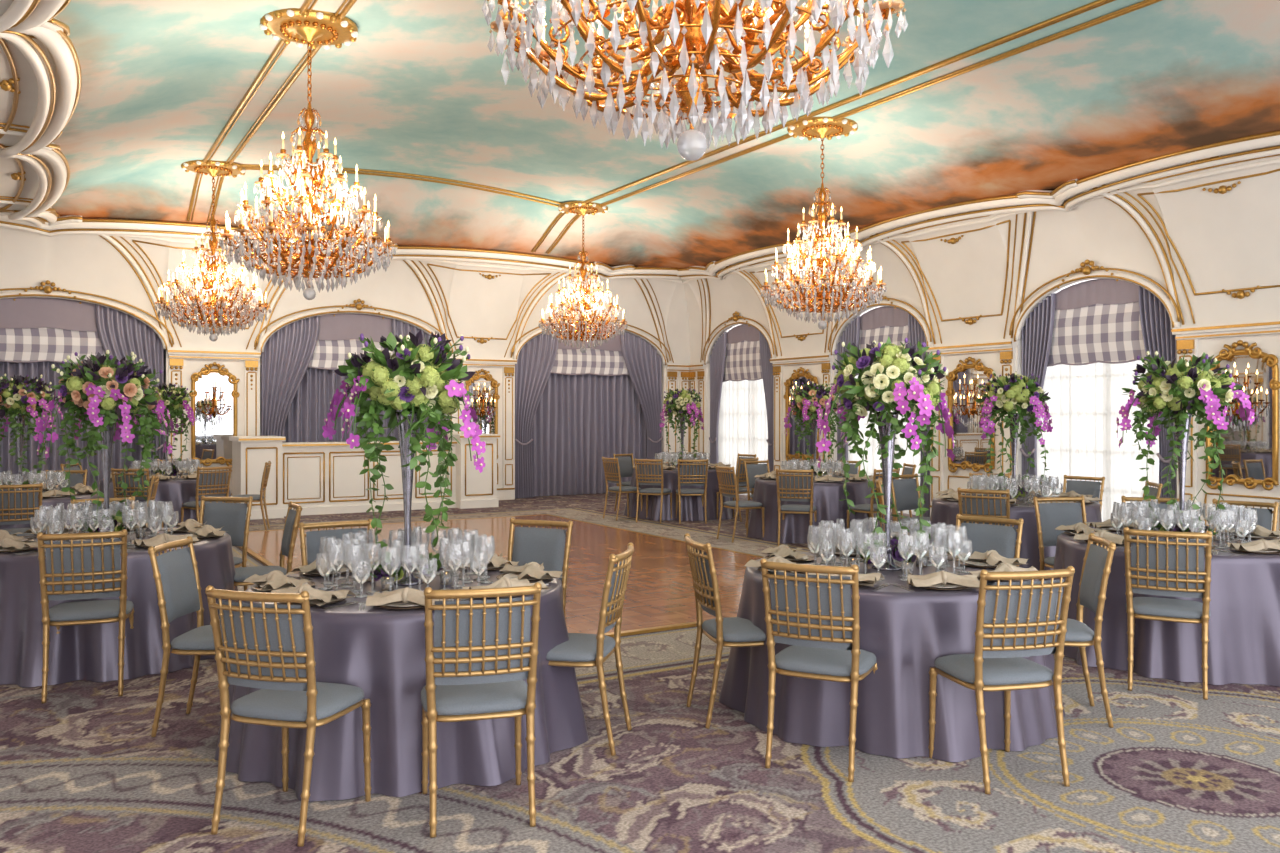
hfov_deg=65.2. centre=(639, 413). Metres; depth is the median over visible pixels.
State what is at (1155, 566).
dining chair
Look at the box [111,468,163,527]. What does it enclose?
dining chair
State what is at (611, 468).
dining chair
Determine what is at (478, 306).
wall
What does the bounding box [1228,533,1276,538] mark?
dinner plate
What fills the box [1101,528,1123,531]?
dinner plate
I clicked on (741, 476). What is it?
dining chair
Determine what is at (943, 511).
round dining table
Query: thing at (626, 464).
dining chair
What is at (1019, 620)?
dining chair
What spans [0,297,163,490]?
curtain
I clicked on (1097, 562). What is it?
dining chair
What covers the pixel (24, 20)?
trim
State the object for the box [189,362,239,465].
wall mirror
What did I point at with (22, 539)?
dinner plate
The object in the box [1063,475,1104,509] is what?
dining chair
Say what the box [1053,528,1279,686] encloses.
round dining table
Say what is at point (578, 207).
ceiling medallion
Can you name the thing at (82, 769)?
carpet
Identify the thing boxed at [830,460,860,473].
dining chair
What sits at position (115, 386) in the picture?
flower centerpiece
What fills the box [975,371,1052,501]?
flower centerpiece
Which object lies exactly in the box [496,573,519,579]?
dinner plate
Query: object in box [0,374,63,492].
flower centerpiece
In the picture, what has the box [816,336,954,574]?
flower centerpiece
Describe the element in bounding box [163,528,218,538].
dinner plate
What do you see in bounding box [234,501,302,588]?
dining chair
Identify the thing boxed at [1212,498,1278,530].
dining chair
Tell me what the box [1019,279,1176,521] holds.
window curtain
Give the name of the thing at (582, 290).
crystal chandelier
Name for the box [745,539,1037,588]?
folded napkins
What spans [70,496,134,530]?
dining chair
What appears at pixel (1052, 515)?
dining chair
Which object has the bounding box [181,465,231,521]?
dining chair
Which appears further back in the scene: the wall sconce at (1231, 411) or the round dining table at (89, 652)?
the wall sconce at (1231, 411)
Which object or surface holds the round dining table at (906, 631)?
on the carpet
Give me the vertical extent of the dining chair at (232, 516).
0.949 m
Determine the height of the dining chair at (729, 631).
0.949 m
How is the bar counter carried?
on the carpet
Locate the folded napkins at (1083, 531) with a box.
[1055,518,1279,551]
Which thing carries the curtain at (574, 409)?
attached to the wall at (235, 367)
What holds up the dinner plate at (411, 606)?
on the round dining table at (378, 651)
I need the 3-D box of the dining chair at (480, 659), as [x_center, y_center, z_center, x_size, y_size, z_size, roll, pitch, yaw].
[-0.657,1.128,4.036,0.460,0.949,0.522,0,0,-15]
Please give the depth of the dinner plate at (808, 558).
5.79 m
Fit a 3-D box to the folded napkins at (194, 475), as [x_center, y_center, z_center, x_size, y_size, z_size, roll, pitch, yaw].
[-6.341,0.801,13.419,1.566,0.076,1.515,0,0,3]
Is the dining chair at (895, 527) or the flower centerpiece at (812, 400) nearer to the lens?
the dining chair at (895, 527)
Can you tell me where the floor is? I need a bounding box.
[237,514,763,637]
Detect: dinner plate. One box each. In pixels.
[0,534,37,551]
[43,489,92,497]
[62,530,80,533]
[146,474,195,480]
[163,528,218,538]
[252,584,276,590]
[281,603,301,605]
[299,567,351,575]
[302,581,314,585]
[376,603,424,608]
[459,562,509,570]
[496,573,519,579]
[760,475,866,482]
[788,555,814,561]
[823,550,855,555]
[920,585,968,589]
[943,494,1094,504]
[960,560,996,567]
[1064,531,1076,534]
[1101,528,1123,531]
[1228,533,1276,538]
[1230,548,1279,553]
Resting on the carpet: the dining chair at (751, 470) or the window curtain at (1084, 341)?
the dining chair at (751, 470)
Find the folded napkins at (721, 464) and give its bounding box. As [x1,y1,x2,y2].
[633,461,730,468]
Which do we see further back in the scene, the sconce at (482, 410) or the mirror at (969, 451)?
the sconce at (482, 410)
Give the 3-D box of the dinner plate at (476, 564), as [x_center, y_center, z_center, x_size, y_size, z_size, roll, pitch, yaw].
[-0.844,0.842,5.488,0.290,0.016,0.302,0,0,-35]
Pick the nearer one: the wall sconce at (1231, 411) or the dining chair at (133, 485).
the wall sconce at (1231, 411)
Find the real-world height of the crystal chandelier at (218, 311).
2.364 m
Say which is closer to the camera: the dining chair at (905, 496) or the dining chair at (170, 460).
the dining chair at (905, 496)
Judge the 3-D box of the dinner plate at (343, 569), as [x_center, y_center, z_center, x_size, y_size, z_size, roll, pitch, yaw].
[-1.646,0.842,5.277,0.262,0.016,0.258,0,0,-35]
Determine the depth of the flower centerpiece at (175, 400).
13.33 m
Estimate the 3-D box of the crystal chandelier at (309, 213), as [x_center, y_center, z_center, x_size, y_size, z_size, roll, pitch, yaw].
[-2.906,-2.182,8.788,1.492,2.364,1.454,0,0,-5]
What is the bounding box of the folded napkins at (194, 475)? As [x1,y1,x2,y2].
[110,470,216,479]
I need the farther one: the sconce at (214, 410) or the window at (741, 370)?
the window at (741, 370)
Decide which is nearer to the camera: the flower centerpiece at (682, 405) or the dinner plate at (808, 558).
the dinner plate at (808, 558)
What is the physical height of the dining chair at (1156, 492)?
0.949 m
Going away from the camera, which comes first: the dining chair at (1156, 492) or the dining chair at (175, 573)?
the dining chair at (175, 573)
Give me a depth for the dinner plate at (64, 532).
7.12 m
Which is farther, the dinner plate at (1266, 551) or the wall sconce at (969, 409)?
the wall sconce at (969, 409)
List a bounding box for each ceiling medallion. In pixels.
[181,160,244,177]
[260,8,357,49]
[558,201,607,215]
[787,117,857,140]
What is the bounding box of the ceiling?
[52,0,1279,268]
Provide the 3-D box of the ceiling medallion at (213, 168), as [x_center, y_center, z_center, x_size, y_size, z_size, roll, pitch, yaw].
[-5.880,-3.339,13.790,0.826,0.160,0.828,0,0,-31]
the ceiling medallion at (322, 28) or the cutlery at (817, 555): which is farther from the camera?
the ceiling medallion at (322, 28)
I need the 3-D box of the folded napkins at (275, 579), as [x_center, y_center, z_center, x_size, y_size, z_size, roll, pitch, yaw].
[-1.164,0.801,5.055,1.566,0.076,1.515,0,0,6]
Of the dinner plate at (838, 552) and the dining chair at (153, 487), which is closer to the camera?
the dinner plate at (838, 552)
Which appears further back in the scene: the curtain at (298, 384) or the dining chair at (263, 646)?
the curtain at (298, 384)
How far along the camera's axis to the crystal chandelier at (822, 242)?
11.71 m
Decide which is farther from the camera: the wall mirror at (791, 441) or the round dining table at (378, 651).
the wall mirror at (791, 441)
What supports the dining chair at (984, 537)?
on the carpet
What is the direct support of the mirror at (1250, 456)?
attached to the wall at (1268, 343)
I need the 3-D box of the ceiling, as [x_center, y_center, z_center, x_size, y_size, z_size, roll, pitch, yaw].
[-0.034,-3.210,9.192,14.800,0.780,19.800,0,0,-31]
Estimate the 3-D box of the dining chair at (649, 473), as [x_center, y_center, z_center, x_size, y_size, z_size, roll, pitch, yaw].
[0.198,1.128,14.866,0.460,0.949,0.522,0,0,22]
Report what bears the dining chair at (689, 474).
on the carpet
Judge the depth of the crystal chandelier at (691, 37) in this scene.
3.47 m
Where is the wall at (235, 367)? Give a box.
[164,314,678,498]
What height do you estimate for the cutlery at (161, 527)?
0.004 m
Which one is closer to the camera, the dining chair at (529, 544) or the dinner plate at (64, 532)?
the dining chair at (529, 544)
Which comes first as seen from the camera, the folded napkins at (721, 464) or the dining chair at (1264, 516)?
the dining chair at (1264, 516)
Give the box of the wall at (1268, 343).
[707,279,1279,537]
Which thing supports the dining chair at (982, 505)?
on the carpet
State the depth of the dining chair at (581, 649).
4.75 m
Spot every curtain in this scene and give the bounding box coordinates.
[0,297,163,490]
[260,313,440,442]
[515,326,662,497]
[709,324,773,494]
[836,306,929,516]
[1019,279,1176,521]
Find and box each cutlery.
[15,527,205,553]
[287,561,547,610]
[808,552,992,590]
[1069,528,1246,554]
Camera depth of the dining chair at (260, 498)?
13.59 m
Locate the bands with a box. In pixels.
[186,0,1161,253]
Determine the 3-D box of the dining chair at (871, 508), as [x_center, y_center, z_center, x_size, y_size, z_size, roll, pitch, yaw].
[2.853,1.128,12.205,0.460,0.949,0.522,0,0,-35]
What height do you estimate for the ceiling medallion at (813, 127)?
0.160 m
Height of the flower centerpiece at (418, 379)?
1.272 m
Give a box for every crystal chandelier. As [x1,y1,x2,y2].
[155,177,270,341]
[218,41,394,299]
[482,0,907,160]
[539,216,626,352]
[760,138,886,329]
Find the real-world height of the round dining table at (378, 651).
0.750 m
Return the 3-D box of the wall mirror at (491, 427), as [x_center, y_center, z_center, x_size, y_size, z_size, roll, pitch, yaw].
[-2.898,0.015,18.387,0.705,1.697,0.075,0,0,-31]
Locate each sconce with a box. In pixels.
[198,378,231,425]
[471,383,496,423]
[788,383,803,423]
[952,374,979,425]
[1221,362,1260,428]
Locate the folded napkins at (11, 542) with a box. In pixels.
[0,519,227,550]
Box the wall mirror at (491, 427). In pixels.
[465,369,499,458]
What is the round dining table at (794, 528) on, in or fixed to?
on the carpet
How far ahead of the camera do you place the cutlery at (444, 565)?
4.54 m
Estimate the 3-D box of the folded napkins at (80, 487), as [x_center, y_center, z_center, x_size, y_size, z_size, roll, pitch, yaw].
[-6.503,0.801,10.523,1.566,0.076,1.515,0,0,4]
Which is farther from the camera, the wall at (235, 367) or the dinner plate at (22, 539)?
the wall at (235, 367)
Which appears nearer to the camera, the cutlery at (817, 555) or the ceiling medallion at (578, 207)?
the cutlery at (817, 555)
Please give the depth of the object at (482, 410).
18.30 m
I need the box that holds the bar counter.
[229,434,499,519]
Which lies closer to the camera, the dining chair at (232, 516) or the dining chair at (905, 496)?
the dining chair at (232, 516)
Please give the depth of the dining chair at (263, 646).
3.79 m
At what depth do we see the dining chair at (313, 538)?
6.10 m
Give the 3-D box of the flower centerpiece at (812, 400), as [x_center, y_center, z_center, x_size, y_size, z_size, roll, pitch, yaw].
[2.285,0.213,13.099,0.763,1.272,0.733,0,0,-38]
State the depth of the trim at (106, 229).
16.77 m
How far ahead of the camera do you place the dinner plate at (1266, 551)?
6.09 m
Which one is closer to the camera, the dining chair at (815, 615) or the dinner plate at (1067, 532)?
the dining chair at (815, 615)
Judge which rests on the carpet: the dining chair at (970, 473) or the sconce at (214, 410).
the dining chair at (970, 473)
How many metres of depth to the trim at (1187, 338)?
14.38 m
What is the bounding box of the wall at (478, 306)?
[0,228,689,364]
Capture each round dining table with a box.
[0,490,103,531]
[0,528,238,687]
[100,474,230,527]
[214,561,588,801]
[624,466,738,520]
[718,552,1065,761]
[747,476,883,543]
[929,494,1101,580]
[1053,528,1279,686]
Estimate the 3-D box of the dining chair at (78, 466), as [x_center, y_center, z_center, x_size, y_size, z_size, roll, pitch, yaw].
[-7.412,1.128,13.399,0.522,0.949,0.461,0,0,1]
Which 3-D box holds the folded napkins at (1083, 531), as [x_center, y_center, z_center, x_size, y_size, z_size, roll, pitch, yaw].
[3.658,0.801,6.764,1.566,0.076,1.515,0,0,3]
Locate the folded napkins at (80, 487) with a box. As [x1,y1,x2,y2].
[17,483,99,496]
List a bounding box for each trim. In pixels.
[0,0,81,226]
[0,215,682,364]
[167,349,689,499]
[676,130,1279,364]
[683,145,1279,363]
[689,320,1279,530]
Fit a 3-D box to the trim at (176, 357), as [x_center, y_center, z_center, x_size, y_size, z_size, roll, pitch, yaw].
[-4.837,0.290,17.200,13.780,2.620,0.125,0,0,-31]
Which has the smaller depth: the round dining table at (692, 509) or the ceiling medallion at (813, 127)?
the ceiling medallion at (813, 127)
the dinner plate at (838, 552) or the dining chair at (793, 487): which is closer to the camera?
the dinner plate at (838, 552)
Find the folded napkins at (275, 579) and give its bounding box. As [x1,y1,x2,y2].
[243,552,562,605]
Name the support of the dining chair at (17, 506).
on the carpet
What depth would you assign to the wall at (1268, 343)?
13.86 m
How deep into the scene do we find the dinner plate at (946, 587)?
4.85 m
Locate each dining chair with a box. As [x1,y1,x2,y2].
[0,483,42,535]
[36,529,134,702]
[45,469,87,489]
[60,463,83,480]
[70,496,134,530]
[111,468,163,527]
[138,473,159,521]
[148,536,220,736]
[157,459,190,473]
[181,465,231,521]
[199,496,252,590]
[205,585,371,846]
[230,461,270,529]
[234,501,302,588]
[299,519,373,565]
[421,582,541,837]
[507,518,572,623]
[546,543,633,755]
[602,457,642,520]
[613,453,633,510]
[634,458,671,523]
[676,459,707,523]
[684,533,765,728]
[715,465,764,542]
[716,457,758,521]
[736,453,755,494]
[744,460,769,527]
[760,558,877,781]
[776,469,816,547]
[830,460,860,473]
[846,468,899,539]
[875,477,927,542]
[879,463,915,527]
[891,473,929,536]
[929,566,1074,793]
[954,514,1023,565]
[957,487,1016,549]
[969,472,1009,488]
[1033,496,1086,580]
[1058,533,1115,727]
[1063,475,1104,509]
[1121,495,1178,527]
[1123,527,1212,699]
[1143,481,1162,503]
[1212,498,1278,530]
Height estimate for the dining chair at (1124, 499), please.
0.949 m
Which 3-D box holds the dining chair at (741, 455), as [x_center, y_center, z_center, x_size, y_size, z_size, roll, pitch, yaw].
[1.584,1.128,16.332,0.522,0.949,0.460,0,0,-35]
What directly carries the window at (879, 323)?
attached to the wall at (1268, 343)
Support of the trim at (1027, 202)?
attached to the wall at (1268, 343)
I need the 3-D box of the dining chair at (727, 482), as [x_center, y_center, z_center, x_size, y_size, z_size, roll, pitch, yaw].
[1.261,1.128,12.718,0.522,0.949,0.460,0,0,-25]
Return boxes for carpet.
[0,493,1279,852]
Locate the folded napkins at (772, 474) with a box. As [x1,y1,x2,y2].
[754,471,872,480]
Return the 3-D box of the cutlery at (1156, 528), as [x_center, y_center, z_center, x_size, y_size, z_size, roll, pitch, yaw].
[3.653,0.848,6.740,1.370,0.004,1.370,0,0,-15]
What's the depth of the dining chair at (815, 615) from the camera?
4.46 m
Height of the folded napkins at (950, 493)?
0.076 m
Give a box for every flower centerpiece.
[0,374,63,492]
[36,350,174,541]
[133,383,194,476]
[322,330,485,590]
[659,388,703,467]
[784,382,846,479]
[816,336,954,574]
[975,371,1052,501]
[1116,351,1254,540]
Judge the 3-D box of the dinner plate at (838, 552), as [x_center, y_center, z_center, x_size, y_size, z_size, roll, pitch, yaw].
[1.223,0.842,5.989,0.209,0.016,0.215,0,0,-33]
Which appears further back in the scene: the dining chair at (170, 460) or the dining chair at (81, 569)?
the dining chair at (170, 460)
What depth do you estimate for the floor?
10.43 m
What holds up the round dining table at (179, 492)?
on the carpet
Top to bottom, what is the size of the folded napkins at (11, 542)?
0.076 m
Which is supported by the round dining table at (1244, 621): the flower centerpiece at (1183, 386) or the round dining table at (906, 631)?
the flower centerpiece at (1183, 386)
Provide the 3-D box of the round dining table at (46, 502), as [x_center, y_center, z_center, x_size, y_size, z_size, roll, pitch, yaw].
[-6.509,1.225,10.511,1.818,0.750,1.794,0,0,40]
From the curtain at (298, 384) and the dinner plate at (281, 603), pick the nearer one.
the dinner plate at (281, 603)
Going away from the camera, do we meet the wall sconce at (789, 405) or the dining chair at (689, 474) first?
the dining chair at (689, 474)
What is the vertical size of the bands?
0.744 m
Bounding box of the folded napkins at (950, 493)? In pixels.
[935,487,1101,503]
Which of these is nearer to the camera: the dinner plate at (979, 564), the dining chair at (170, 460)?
the dinner plate at (979, 564)

